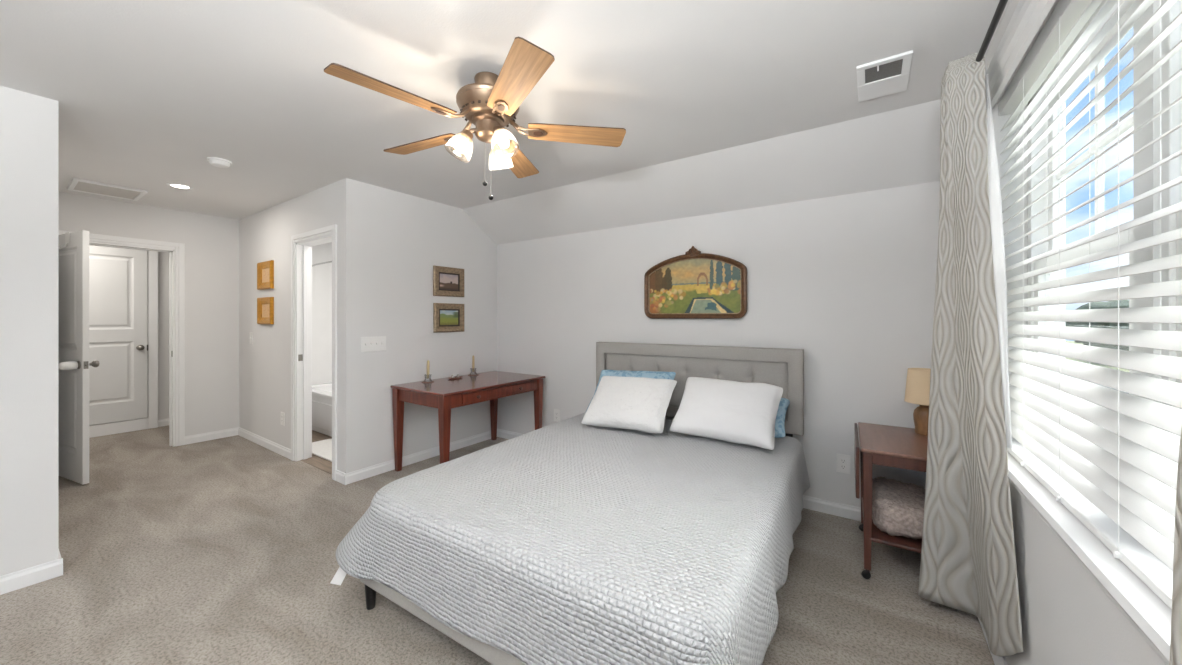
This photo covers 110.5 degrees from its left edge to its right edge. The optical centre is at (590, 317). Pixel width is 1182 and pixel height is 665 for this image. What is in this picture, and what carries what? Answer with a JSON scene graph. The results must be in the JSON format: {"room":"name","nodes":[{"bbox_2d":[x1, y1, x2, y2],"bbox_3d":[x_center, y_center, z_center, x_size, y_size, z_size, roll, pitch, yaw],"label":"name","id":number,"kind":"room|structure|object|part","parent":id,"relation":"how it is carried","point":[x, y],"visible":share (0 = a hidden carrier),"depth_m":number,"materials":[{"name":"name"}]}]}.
{"room":"bedroom","nodes":[
{"label":"bedroom","id":0,"kind":"room"},
{"bbox_2d":[0,86,57,575],"bbox_3d":[-4.128,0.096,0.211,0.120,2.475,4.705,0,0,34],"label":"wall","id":1,"kind":"structure","parent":0,"point":[28,122],"depth_m":2.04,"materials":[{"name":"paint"}]},
{"bbox_2d":[0,558,62,594],"bbox_3d":[-4.041,1.290,0.221,0.014,0.085,4.619,0,0,34],"label":"baseboard","id":2,"kind":"structure","parent":1,"relation":"attached to","point":[23,578],"depth_m":2.05,"materials":[{"name":"white paint"}]},
{"bbox_2d":[89,252,168,425],"bbox_3d":[-4.919,0.096,4.617,1.312,2.475,4.700,0,0,34],"label":"wall","id":3,"kind":"structure","parent":0,"point":[163,257],"depth_m":5.06,"materials":[{"name":"paint"}]},
{"bbox_2d":[89,245,147,424],"bbox_3d":[-5.513,0.178,4.594,0.107,2.030,0.764,0,0,34],"label":"door","id":4,"kind":"structure","parent":3,"relation":"in","point":[118,277],"depth_m":4.72,"materials":[{"name":"white paint"}]},
{"bbox_3d":[-5.319,0.353,4.847,0.072,0.066,0.066,0,0,34],"label":"knob","id":5,"kind":"part","parent":4,"relation":"part of","materials":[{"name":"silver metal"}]},
{"bbox_2d":[89,251,157,437],"bbox_3d":[-5.546,0.203,4.617,0.035,2.260,0.935,0,0,34],"label":"trim","id":6,"kind":"structure","parent":3,"relation":"attached to","point":[104,429],"depth_m":4.95,"materials":[{"name":"white paint"}]},
{"bbox_2d":[158,418,168,426],"bbox_3d":[-4.690,1.290,5.894,0.014,0.085,2.130,0,0,34],"label":"baseboard","id":7,"kind":"structure","parent":3,"relation":"attached to","point":[163,422],"depth_m":5.05,"materials":[{"name":"white paint"}]},
{"bbox_2d":[58,192,238,435],"bbox_3d":[-4.544,0.096,4.019,0.120,2.475,1.934,0,0,34],"label":"wall","id":8,"kind":"structure","parent":0,"point":[211,242],"depth_m":4.43,"materials":[{"name":"paint"}]},
{"bbox_2d":[58,230,99,484],"bbox_3d":[-4.394,0.314,3.410,0.825,2.015,0.210,0,0,23],"label":"door","id":9,"kind":"structure","parent":8,"relation":"in","point":[73,259],"depth_m":3.32,"materials":[{"name":"white paint"}]},
{"bbox_2d":[60,232,70,247],"bbox_3d":[-4.285,-0.635,3.357,0.080,0.130,0.086,0,0,23],"label":"hook","id":10,"kind":"object","parent":9,"relation":"hanging from","point":[67,235],"visible":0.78,"depth_m":3.35,"materials":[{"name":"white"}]},
{"bbox_3d":[-4.109,0.376,3.223,0.068,0.068,0.091,0,0,23],"label":"knob","id":11,"kind":"part","parent":9,"relation":"part of","materials":[{"name":"white rubber"}]},
{"bbox_3d":[-4.058,0.376,3.341,0.066,0.066,0.072,0,0,23],"label":"knob","id":12,"kind":"part","parent":9,"relation":"part of","materials":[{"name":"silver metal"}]},
{"bbox_2d":[58,230,184,446],"bbox_3d":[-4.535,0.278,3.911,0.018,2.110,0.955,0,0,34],"label":"trim","id":13,"kind":"structure","parent":8,"relation":"attached to","point":[179,248],"depth_m":4.27,"materials":[{"name":"white paint"}]},
{"bbox_2d":[185,427,238,444],"bbox_3d":[-4.140,1.290,4.494,0.014,0.085,0.454,0,0,34],"label":"baseboard","id":14,"kind":"structure","parent":8,"relation":"attached to","point":[208,436],"depth_m":4.48,"materials":[{"name":"white paint"}]},
{"bbox_2d":[239,181,338,469],"bbox_3d":[-3.014,0.096,4.076,2.386,2.475,0.120,0,0,34],"label":"wall","id":15,"kind":"structure","parent":0,"point":[265,235],"depth_m":4.15,"materials":[{"name":"paint"}]},
{"bbox_2d":[250,333,252,343],"bbox_3d":[-3.702,0.223,4.461,0.085,0.125,0.016,0,0,34],"label":"light switch","id":16,"kind":"object","parent":15,"relation":"attached to","point":[251,334],"visible":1,"depth_m":4.45,"materials":[{"name":"white plastic"}]},
{"bbox_2d":[238,427,290,459],"bbox_3d":[-3.415,1.290,4.267,1.468,0.085,0.014,0,0,34],"label":"baseboard","id":17,"kind":"structure","parent":15,"relation":"attached to","point":[257,439],"depth_m":4.21,"materials":[{"name":"white paint"}]},
{"bbox_2d":[257,260,273,289],"bbox_3d":[-3.342,-0.435,4.207,0.370,0.282,0.030,0,0,34],"label":"framed picture","id":18,"kind":"object","parent":15,"relation":"attached to","point":[265,270],"visible":1,"depth_m":4.20,"materials":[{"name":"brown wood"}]},
{"bbox_2d":[257,297,273,323],"bbox_3d":[-3.342,-0.072,4.207,0.370,0.276,0.030,0,0,34],"label":"framed picture","id":19,"kind":"object","parent":15,"relation":"attached to","point":[265,305],"visible":1,"depth_m":4.20,"materials":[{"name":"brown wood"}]},
{"bbox_2d":[262,304,268,316],"bbox_3d":[-3.337,-0.072,4.215,0.236,0.142,0.001,0,0,34],"label":"picture","id":20,"kind":"object","parent":19,"relation":"attached to","point":[265,307],"depth_m":4.22},
{"bbox_2d":[281,412,284,425],"bbox_3d":[-3.001,0.981,3.989,0.085,0.125,0.008,0,0,34],"label":"wall outlet","id":21,"kind":"object","parent":15,"relation":"attached to","point":[282,413],"visible":1,"depth_m":3.98,"materials":[{"name":"white plastic"}]},
{"bbox_2d":[296,234,331,460],"bbox_3d":[-2.410,0.318,3.666,0.730,2.030,0.128,0,0,34],"label":"trim","id":22,"kind":"structure","parent":15,"relation":"attached to","point":[304,248],"depth_m":3.85,"materials":[{"name":"white paint"}]},
{"bbox_3d":[-2.716,0.373,3.835,0.004,0.060,0.034,0,0,34],"label":"strike plate","id":23,"kind":"part","parent":22,"relation":"part of","materials":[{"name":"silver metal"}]},
{"bbox_2d":[291,224,336,479],"bbox_3d":[-2.450,0.283,3.608,0.870,2.100,0.018,0,0,34],"label":"trim","id":24,"kind":"structure","parent":15,"relation":"attached to","point":[332,229],"depth_m":3.49,"materials":[{"name":"white paint"}]},
{"bbox_2d":[335,470,346,483],"bbox_3d":[-2.022,1.290,3.320,0.161,0.085,0.014,0,0,34],"label":"baseboard","id":25,"kind":"structure","parent":15,"relation":"attached to","point":[339,476],"depth_m":3.32,"materials":[{"name":"white paint"}]},
{"bbox_2d":[312,242,331,384],"bbox_3d":[-2.593,0.096,4.748,2.446,2.475,1.466,0,0,34],"label":"wall","id":26,"kind":"structure","parent":0,"point":[321,274],"depth_m":5.40,"materials":[{"name":"white paint"}]},
{"bbox_2d":[312,261,331,265],"bbox_3d":[-2.740,-0.607,4.466,2.357,0.060,0.159,0,0,34],"label":"shower rod","id":27,"kind":"object","parent":26,"relation":"attached to","point":[328,261],"visible":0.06,"depth_m":4.56,"materials":[{"name":"silver metal"}]},
{"bbox_2d":[339,178,496,472],"bbox_3d":[-1.544,0.096,4.009,0.120,2.475,1.664,0,0,34],"label":"wall","id":28,"kind":"structure","parent":0,"point":[391,242],"depth_m":3.68,"materials":[{"name":"paint"}]},
{"bbox_2d":[361,336,385,351],"bbox_3d":[-1.836,0.220,3.459,0.016,0.124,0.202,0,0,34],"label":"light switch","id":29,"kind":"object","parent":28,"relation":"attached to","point":[378,343],"visible":1,"depth_m":3.45,"materials":[{"name":"white plastic"}]},
{"bbox_2d":[344,431,490,484],"bbox_3d":[-1.507,1.290,3.945,0.014,0.085,1.628,0,0,34],"label":"baseboard","id":30,"kind":"structure","parent":28,"relation":"attached to","point":[364,473],"depth_m":3.74,"materials":[{"name":"white paint"}]},
{"bbox_2d":[433,265,463,296],"bbox_3d":[-1.407,-0.357,4.081,0.024,0.290,0.355,0,0,34],"label":"framed picture","id":31,"kind":"object","parent":28,"relation":"attached to","point":[447,281],"visible":1,"depth_m":4.07},
{"bbox_3d":[-1.410,-0.357,4.082,0.009,0.178,0.243,0,0,34],"label":"moulding","id":32,"kind":"part","parent":31,"relation":"part of","materials":[{"name":"brown wood"}]},
{"bbox_2d":[433,303,463,332],"bbox_3d":[-1.406,-0.001,4.082,0.024,0.284,0.352,0,0,34],"label":"framed picture","id":33,"kind":"object","parent":28,"relation":"attached to","point":[447,317],"visible":1,"depth_m":4.07},
{"bbox_3d":[-1.409,-0.001,4.084,0.009,0.172,0.240,0,0,34],"label":"moulding","id":34,"kind":"part","parent":33,"relation":"part of","materials":[{"name":"brown wood"}]},
{"bbox_2d":[0,425,994,664],"bbox_3d":[-3.199,1.381,1.468,7.860,0.104,7.828,0,0,34],"label":"floor","id":35,"kind":"structure","parent":0,"point":[221,551],"depth_m":2.04,"materials":[{"name":"beige carpet"}]},
{"bbox_2d":[312,382,331,436],"bbox_3d":[-2.510,1.094,4.798,2.310,0.470,0.850,0,0,34],"label":"bathtub","id":36,"kind":"object","parent":35,"relation":"on","point":[321,393],"visible":0.05,"depth_m":4.71,"materials":[{"name":"ceramic"}]},
{"bbox_3d":[-2.741,1.119,4.459,2.110,0.300,0.013,0,0,34],"label":"apron panel","id":37,"kind":"part","parent":36,"relation":"part of","materials":[{"name":"ceramic"}]},
{"bbox_2d":[312,439,331,461],"bbox_3d":[-2.538,1.319,4.091,0.920,0.017,0.360,0,0,34],"label":"bath mat","id":38,"kind":"object","parent":35,"relation":"on","point":[323,448],"visible":0.18,"depth_m":4.08,"materials":[{"name":"white fabric"}]},
{"bbox_2d":[390,371,544,471],"bbox_3d":[-1.100,0.960,3.851,0.749,0.747,1.200,0,0,34],"label":"desk","id":39,"kind":"object","parent":35,"relation":"on","point":[444,394],"visible":0.9,"depth_m":3.56,"materials":[{"name":"brown wood"}]},
{"bbox_3d":[-1.682,0.971,3.581,0.070,0.725,0.070,0,0,34],"label":"leg","id":40,"kind":"part","parent":39,"relation":"part of","materials":[{"name":"brown wood"}]},
{"bbox_2d":[422,374,433,382],"bbox_3d":[-1.488,0.551,3.742,0.108,0.070,0.108,0,0,34],"label":"candle holder","id":41,"kind":"object","parent":39,"relation":"on","point":[425,375],"visible":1,"depth_m":3.74,"materials":[{"name":"grey metal"}]},
{"bbox_2d":[427,360,429,377],"bbox_3d":[-1.486,0.466,3.741,0.025,0.170,0.027,0,0,-36],"label":"taper candle","id":42,"kind":"object","parent":41,"relation":"in","point":[428,362],"visible":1,"depth_m":3.73,"materials":[{"name":"wax"}]},
{"bbox_3d":[-1.148,0.971,3.219,0.070,0.725,0.070,0,0,34],"label":"leg","id":43,"kind":"part","parent":39,"relation":"part of","materials":[{"name":"brown wood"}]},
{"bbox_2d":[448,374,462,378],"bbox_3d":[-1.312,0.566,3.965,0.096,0.038,0.162,0,0,34],"label":"tray","id":44,"kind":"object","parent":39,"relation":"on","point":[452,376],"visible":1,"depth_m":3.95,"materials":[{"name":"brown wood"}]},
{"bbox_2d":[468,368,478,375],"bbox_3d":[-1.207,0.551,4.208,0.108,0.070,0.108,0,0,34],"label":"candle holder","id":45,"kind":"object","parent":39,"relation":"on","point":[470,374],"visible":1,"depth_m":4.21,"materials":[{"name":"grey metal"}]},
{"bbox_2d":[472,355,474,371],"bbox_3d":[-1.207,0.466,4.208,0.025,0.170,0.025,0,0,34],"label":"taper candle","id":46,"kind":"object","parent":45,"relation":"in","point":[473,361],"visible":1,"depth_m":4.20,"materials":[{"name":"wax"}]},
{"bbox_3d":[-1.063,0.971,4.491,0.070,0.725,0.070,0,0,34],"label":"leg","id":47,"kind":"part","parent":39,"relation":"part of","materials":[{"name":"brown wood"}]},
{"bbox_3d":[-0.820,0.661,3.660,0.010,0.078,0.800,0,0,34],"label":"drawer","id":48,"kind":"part","parent":39,"relation":"part of","materials":[{"name":"brown wood"}]},
{"bbox_3d":[-0.529,0.971,4.128,0.070,0.725,0.070,0,0,34],"label":"leg","id":49,"kind":"part","parent":39,"relation":"part of","materials":[{"name":"brown wood"}]},
{"bbox_2d":[360,342,803,664],"bbox_3d":[0.199,0.774,2.352,1.640,1.118,2.157,0,0,32],"label":"bed","id":50,"kind":"object","parent":35,"relation":"on","point":[783,368],"visible":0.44,"depth_m":2.97,"materials":[{"name":"grey fabric"}]},
{"bbox_3d":[-1.014,1.270,1.890,0.054,0.127,0.054,0,0,32],"label":"leg","id":51,"kind":"part","parent":50,"relation":"part of","materials":[{"name":"black wood"}]},
{"bbox_3d":[-0.371,1.091,1.457,1.612,0.235,0.036,0,0,32],"label":"foot rail","id":52,"kind":"part","parent":50,"relation":"part of","materials":[{"name":"grey fabric"}]},
{"bbox_3d":[0.748,0.535,3.223,1.456,0.485,0.032,0,0,32],"label":"tufted panel","id":53,"kind":"part","parent":50,"relation":"part of","materials":[{"name":"grey fabric"}]},
{"bbox_3d":[0.752,0.506,3.229,1.640,0.583,0.080,0,0,32],"label":"headboard","id":54,"kind":"part","parent":50,"relation":"part of","materials":[{"name":"grey fabric"}]},
{"bbox_3d":[0.180,0.908,2.331,1.510,0.186,1.980,0,0,32],"label":"mattress","id":55,"kind":"object","parent":50,"relation":"on","visible":0},
{"bbox_2d":[330,412,809,664],"bbox_3d":[0.116,0.971,2.248,1.782,0.397,2.110,0,0,32],"label":"coverlet","id":56,"kind":"object","parent":55,"relation":"on","point":[569,541],"visible":0.88,"depth_m":1.54,"materials":[{"name":"grey fabric"}]},
{"bbox_2d":[581,376,676,433],"bbox_3d":[0.268,0.595,2.894,0.608,0.330,0.357,0,0,30],"label":"pillow","id":57,"kind":"object","parent":56,"relation":"on","point":[632,403],"visible":1,"depth_m":2.81,"materials":[{"name":"white fabric"}]},
{"bbox_2d":[585,370,675,412],"bbox_3d":[0.303,0.585,3.181,0.654,0.340,0.312,0,0,30],"label":"pillow","id":58,"kind":"object","parent":56,"relation":"on","point":[619,373],"visible":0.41,"depth_m":3.22,"materials":[{"name":"blue fabric"}]},
{"bbox_2d":[670,377,782,449],"bbox_3d":[0.864,0.586,2.630,0.635,0.346,0.356,0,0,32],"label":"pillow","id":59,"kind":"object","parent":56,"relation":"on","point":[725,410],"visible":1,"depth_m":2.54,"materials":[{"name":"white fabric"}]},
{"bbox_2d":[775,398,789,437],"bbox_3d":[0.989,0.648,2.807,0.648,0.231,0.312,0,0,31],"label":"pillow","id":60,"kind":"object","parent":56,"relation":"on","point":[784,403],"visible":0.2,"depth_m":2.61,"materials":[{"name":"blue fabric"}]},
{"bbox_2d":[854,422,927,578],"bbox_3d":[1.714,0.999,2.248,0.450,0.667,0.630,0,0,32],"label":"nightstand","id":61,"kind":"object","parent":35,"relation":"on","point":[884,445],"visible":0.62,"depth_m":2.09,"materials":[{"name":"brown wood"}]},
{"bbox_3d":[1.706,0.983,2.565,0.042,0.600,0.042,0,0,32],"label":"leg","id":62,"kind":"part","parent":61,"relation":"part of","materials":[{"name":"brown wood"}]},
{"bbox_3d":[1.415,0.983,2.099,0.042,0.600,0.042,0,0,32],"label":"leg","id":63,"kind":"part","parent":61,"relation":"part of","materials":[{"name":"brown wood"}]},
{"bbox_2d":[862,497,921,552],"bbox_3d":[1.713,1.126,2.237,0.384,0.018,0.574,0,0,32],"label":"shelf","id":64,"kind":"object","parent":61,"relation":"attached to","point":[877,536],"depth_m":2.07,"materials":[{"name":"brown wood"}]},
{"bbox_2d":[872,477,924,539],"bbox_3d":[1.699,1.019,2.218,0.329,0.193,0.486,0,0,32],"label":"fleece blanket","id":65,"kind":"object","parent":61,"relation":"on","point":[897,506],"visible":0.66,"depth_m":2.10,"materials":[{"name":"beige fabric"}]},
{"bbox_2d":[904,368,930,435],"bbox_3d":[1.921,0.481,2.358,0.192,0.368,0.192,0,0,34],"label":"table lamp","id":66,"kind":"object","parent":61,"relation":"on","point":[917,391],"visible":0.69,"depth_m":2.33,"materials":[{"name":"beige fabric"}]},
{"bbox_3d":[1.921,0.392,2.358,0.192,0.190,0.192,0,0,34],"label":"lamp shade","id":67,"kind":"part","parent":66,"relation":"part of","materials":[{"name":"beige fabric"}]},
{"bbox_2d":[0,0,1009,244],"bbox_3d":[-3.095,-0.961,1.397,8.110,0.521,8.028,0,0,34],"label":"ceiling","id":68,"kind":"structure","parent":0,"point":[721,105],"depth_m":2.10,"materials":[{"name":"paint"}]},
{"bbox_2d":[67,178,147,200],"bbox_3d":[-4.220,-1.113,3.582,0.470,0.018,0.410,0,0,34],"label":"ceiling vent","id":69,"kind":"object","parent":68,"relation":"attached to","point":[78,185],"visible":1,"depth_m":3.56,"materials":[{"name":"white metal"}]},
{"bbox_3d":[-4.220,-1.116,3.582,0.410,0.009,0.350,0,0,34],"label":"hatch panel","id":70,"kind":"part","parent":69,"relation":"part of","materials":[{"name":"paint"}]},
{"bbox_2d":[166,183,192,188],"bbox_3d":[-3.496,-1.119,3.490,0.164,0.006,0.164,0,0,34],"label":"recessed light","id":71,"kind":"object","parent":68,"relation":"in","point":[175,185],"visible":1,"depth_m":3.49,"materials":[{"name":"white paint"}]},
{"bbox_2d":[207,157,231,167],"bbox_3d":[-2.649,-1.101,2.927,0.136,0.041,0.136,0,0,34],"label":"smoke detector","id":72,"kind":"object","parent":68,"relation":"attached to","point":[217,162],"visible":1,"depth_m":2.90,"materials":[{"name":"white plastic"}]},
{"bbox_2d":[324,37,625,199],"bbox_3d":[-0.516,-0.838,1.927,1.258,0.568,1.264,0,0,34],"label":"ceiling fan","id":73,"kind":"object","parent":68,"relation":"hanging from","point":[491,103],"visible":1,"depth_m":1.83,"materials":[{"name":"brown wood"}]},
{"bbox_3d":[-0.776,-0.894,1.629,0.142,0.006,0.469,17,11,43],"label":"blade","id":74,"kind":"part","parent":73,"relation":"part of","materials":[{"name":"brown wood"}]},
{"bbox_3d":[-0.859,-0.894,2.115,0.469,0.006,0.142,0,12,26],"label":"blade","id":75,"kind":"part","parent":73,"relation":"part of","materials":[{"name":"brown wood"}]},
{"bbox_3d":[-0.612,-0.789,1.892,0.123,0.125,0.125,0,0,34],"label":"lamp shade","id":76,"kind":"part","parent":73,"relation":"part of","materials":[{"name":"white glass"}]},
{"bbox_3d":[-0.600,-0.800,1.894,0.052,0.073,0.053,0,0,34],"label":"bulb","id":77,"kind":"part","parent":73,"relation":"part of","materials":[{"name":"white glass"}]},
{"bbox_2d":[462,128,475,141],"bbox_3d":[-0.563,-0.852,1.905,0.081,0.065,0.052,0,0,-17],"label":"socket","id":78,"kind":"object","parent":73,"relation":"attached to","point":[467,136],"depth_m":1.88,"materials":[{"name":"brown metal"}]},
{"bbox_2d":[493,125,503,130],"bbox_3d":[-0.423,-0.852,1.871,0.081,0.065,0.053,0,0,34],"label":"socket","id":79,"kind":"object","parent":73,"relation":"attached to","point":[495,127],"depth_m":1.84,"materials":[{"name":"brown metal"}]},
{"bbox_3d":[-0.456,-0.800,2.049,0.052,0.073,0.053,0,0,-29],"label":"bulb","id":80,"kind":"part","parent":73,"relation":"part of","materials":[{"name":"white glass"}]},
{"bbox_3d":[-0.455,-0.789,2.060,0.122,0.125,0.126,0,0,34],"label":"lamp shade","id":81,"kind":"part","parent":73,"relation":"part of","materials":[{"name":"white glass"}]},
{"bbox_3d":[-0.394,-0.800,1.847,0.053,0.073,0.052,0,0,1],"label":"bulb","id":82,"kind":"part","parent":73,"relation":"part of","materials":[{"name":"white glass"}]},
{"bbox_3d":[-0.387,-0.789,1.839,0.126,0.125,0.122,0,0,34],"label":"lamp shade","id":83,"kind":"part","parent":73,"relation":"part of","materials":[{"name":"white glass"}]},
{"bbox_3d":[-0.423,-0.894,2.345,0.142,0.006,0.469,-12,-2,8],"label":"blade","id":84,"kind":"part","parent":73,"relation":"part of","materials":[{"name":"brown wood"}]},
{"bbox_3d":[-0.287,-0.894,1.559,0.142,0.006,0.469,13,-6,-27],"label":"blade","id":85,"kind":"part","parent":73,"relation":"part of","materials":[{"name":"brown wood"}]},
{"bbox_3d":[-0.070,-0.894,2.001,0.469,0.006,0.142,0,-12,-10],"label":"blade","id":86,"kind":"part","parent":73,"relation":"part of","materials":[{"name":"brown wood"}]},
{"bbox_2d":[856,50,912,101],"bbox_3d":[1.363,-1.110,1.915,0.200,0.023,0.346,0,0,34],"label":"ceiling vent","id":87,"kind":"object","parent":68,"relation":"in","point":[889,75],"visible":1,"depth_m":1.89,"materials":[{"name":"white metal"}]},
{"bbox_2d":[865,59,902,83],"bbox_3d":[1.322,-1.118,1.856,0.136,0.005,0.143,0,0,34],"label":"grille","id":88,"kind":"object","parent":87,"relation":"attached to","point":[893,69],"depth_m":1.86,"materials":[{"name":"grey metal"}]},
{"bbox_2d":[497,181,939,507],"bbox_3d":[0.655,0.244,3.531,4.310,2.178,0.120,0,0,34],"label":"wall","id":89,"kind":"structure","parent":0,"point":[848,281],"depth_m":2.94,"materials":[{"name":"paint"}]},
{"bbox_2d":[554,409,559,421],"bbox_3d":[-0.344,0.985,4.134,0.080,0.125,0.008,0,0,34],"label":"wall outlet","id":90,"kind":"object","parent":89,"relation":"attached to","point":[556,411],"visible":0.96,"depth_m":4.13,"materials":[{"name":"white plastic"}]},
{"bbox_2d":[497,429,860,520],"bbox_3d":[0.546,1.290,3.524,3.882,0.085,0.014,0,0,34],"label":"baseboard","id":91,"kind":"structure","parent":89,"relation":"attached to","point":[816,504],"depth_m":2.80,"materials":[{"name":"white paint"}]},
{"bbox_2d":[644,246,746,318],"bbox_3d":[0.812,-0.286,3.310,0.852,0.588,0.045,0,0,34],"label":"framed picture","id":92,"kind":"object","parent":89,"relation":"attached to","point":[695,284],"visible":1,"depth_m":3.30},
{"bbox_2d":[650,259,740,312],"bbox_3d":[0.821,-0.257,3.324,0.792,0.470,0.001,0,0,34],"label":"print","id":93,"kind":"object","parent":92,"relation":"attached to","point":[692,285],"depth_m":3.30},
{"bbox_2d":[836,453,849,473],"bbox_3d":[1.690,0.978,2.749,0.080,0.125,0.008,0,0,34],"label":"wall outlet","id":94,"kind":"object","parent":89,"relation":"attached to","point":[842,461],"visible":1,"depth_m":2.75,"materials":[{"name":"white plastic"}]},
{"bbox_2d":[985,0,1165,664],"bbox_3d":[0.065,0.096,-0.802,0.190,2.475,7.748,0,0,34],"label":"wall","id":95,"kind":"structure","parent":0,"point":[1067,618],"depth_m":1.18,"materials":[{"name":"paint"}]},
{"bbox_2d":[976,0,1007,61],"bbox_3d":[1.077,-0.972,0.949,0.107,0.122,2.104,0,0,34],"label":"curtain rod","id":96,"kind":"object","parent":95,"relation":"attached to","point":[1002,3],"visible":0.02,"depth_m":1.31,"materials":[{"name":"black metal"}]},
{"bbox_2d":[918,53,1022,656],"bbox_3d":[1.442,0.165,1.607,0.206,2.245,0.680,0,0,34],"label":"curtain","id":97,"kind":"object","parent":96,"relation":"hanging from","point":[968,563],"visible":0.97,"depth_m":1.52,"materials":[{"name":"white fabric"}]},
{"bbox_2d":[1169,428,1181,664],"bbox_3d":[0.720,0.158,0.441,0.081,2.250,0.503,0,0,34],"label":"curtain","id":98,"kind":"object","parent":96,"relation":"hanging from","point":[1176,616],"visible":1,"depth_m":0.56,"materials":[{"name":"beige fabric"}]},
{"bbox_2d":[978,618,1007,664],"bbox_3d":[0.004,1.290,-0.711,0.014,0.085,7.628,0,0,34],"label":"baseboard","id":99,"kind":"structure","parent":95,"relation":"attached to","point":[998,660],"depth_m":1.57,"materials":[{"name":"white paint"}]},
{"bbox_2d":[1028,0,1132,394],"bbox_3d":[1.516,-0.174,1.242,0.090,1.385,0.820,0,0,34],"label":"window","id":100,"kind":"structure","parent":95,"relation":"attached to","point":[1126,236],"depth_m":1.50,"materials":[{"name":"white paint"}]},
{"bbox_3d":[1.500,0.131,1.253,0.034,0.695,0.740,0,0,34],"label":"sash","id":101,"kind":"part","parent":100,"relation":"part of","materials":[{"name":"white paint"}]},
{"bbox_3d":[1.529,-0.507,1.234,0.030,0.640,0.740,0,0,34],"label":"sash","id":102,"kind":"part","parent":100,"relation":"part of","materials":[{"name":"white paint"}]},
{"bbox_2d":[985,0,1181,608],"bbox_3d":[1.163,-0.221,0.957,0.113,1.444,1.686,0,0,34],"label":"window blind","id":103,"kind":"object","parent":95,"relation":"attached to","point":[1119,450],"visible":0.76,"depth_m":0.99,"materials":[{"name":"white plastic"}]},
{"bbox_3d":[1.473,-0.167,1.361,0.055,1.300,0.001,0,0,34],"label":"ladder cord","id":104,"kind":"part","parent":103,"relation":"part of","materials":[{"name":"white fabric"}]},
{"bbox_3d":[1.294,-0.167,1.097,0.055,1.300,0.001,0,0,34],"label":"ladder cord","id":105,"kind":"part","parent":103,"relation":"part of","materials":[{"name":"white fabric"}]},
{"bbox_3d":[1.195,0.491,0.953,0.052,0.020,1.656,0,0,34],"label":"rail","id":106,"kind":"part","parent":103,"relation":"part of","materials":[{"name":"white plastic"}]},
{"bbox_3d":[1.114,-0.167,0.834,0.055,1.300,0.001,0,0,34],"label":"ladder cord","id":107,"kind":"part","parent":103,"relation":"part of","materials":[{"name":"white fabric"}]},
{"bbox_2d":[1007,447,1172,664],"bbox_3d":[1.188,0.535,0.958,0.134,0.058,1.780,0,0,34],"label":"window sill","id":108,"kind":"structure","parent":95,"relation":"attached to","point":[1149,615],"depth_m":0.84,"materials":[{"name":"white paint"}]},
{"bbox_2d":[1133,0,1181,554],"bbox_3d":[1.048,-0.174,0.563,0.100,1.385,0.850,0,0,34],"label":"window","id":109,"kind":"structure","parent":95,"relation":"attached to","point":[1171,144],"depth_m":0.87,"materials":[{"name":"white paint"}]},
{"bbox_3d":[1.016,0.131,0.542,0.034,0.695,0.700,0,0,34],"label":"sash","id":110,"kind":"part","parent":109,"relation":"part of","materials":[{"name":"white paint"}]},
{"label":"outside","id":111,"kind":"structure","parent":0,"visible":0},
{"bbox_2d":[1065,341,1128,371],"bbox_3d":[67.309,4.583,-9.512,118.000,0.100,180.000,0,0,34],"label":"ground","id":112,"kind":"structure","parent":111,"point":[1072,342],"depth_m":40.73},
{"bbox_2d":[1065,300,1128,350],"bbox_3d":[65.214,1.015,49.884,11.214,7.168,11.572,0,0,34],"label":"tree","id":113,"kind":"object","parent":112,"relation":"on","point":[1122,303],"visible":0.16,"depth_m":50.03,"materials":[{"name":"green plant"}]},
{"bbox_2d":[1110,307,1128,347],"bbox_3d":[55.031,1.237,37.625,9.522,6.725,9.041,0,0,34],"label":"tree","id":114,"kind":"object","parent":112,"relation":"on","point":[1112,325],"visible":0.03,"depth_m":39.58,"materials":[{"name":"green plant"}]},
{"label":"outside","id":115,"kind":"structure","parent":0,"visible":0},
{"bbox_2d":[1066,375,1128,393],"bbox_3d":[26.384,4.526,18.334,5.000,0.015,180.000,0,0,34],"label":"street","id":116,"kind":"structure","parent":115,"point":[1066,375],"depth_m":27.80,"materials":[{"name":"grey asphalt"}]}
]}

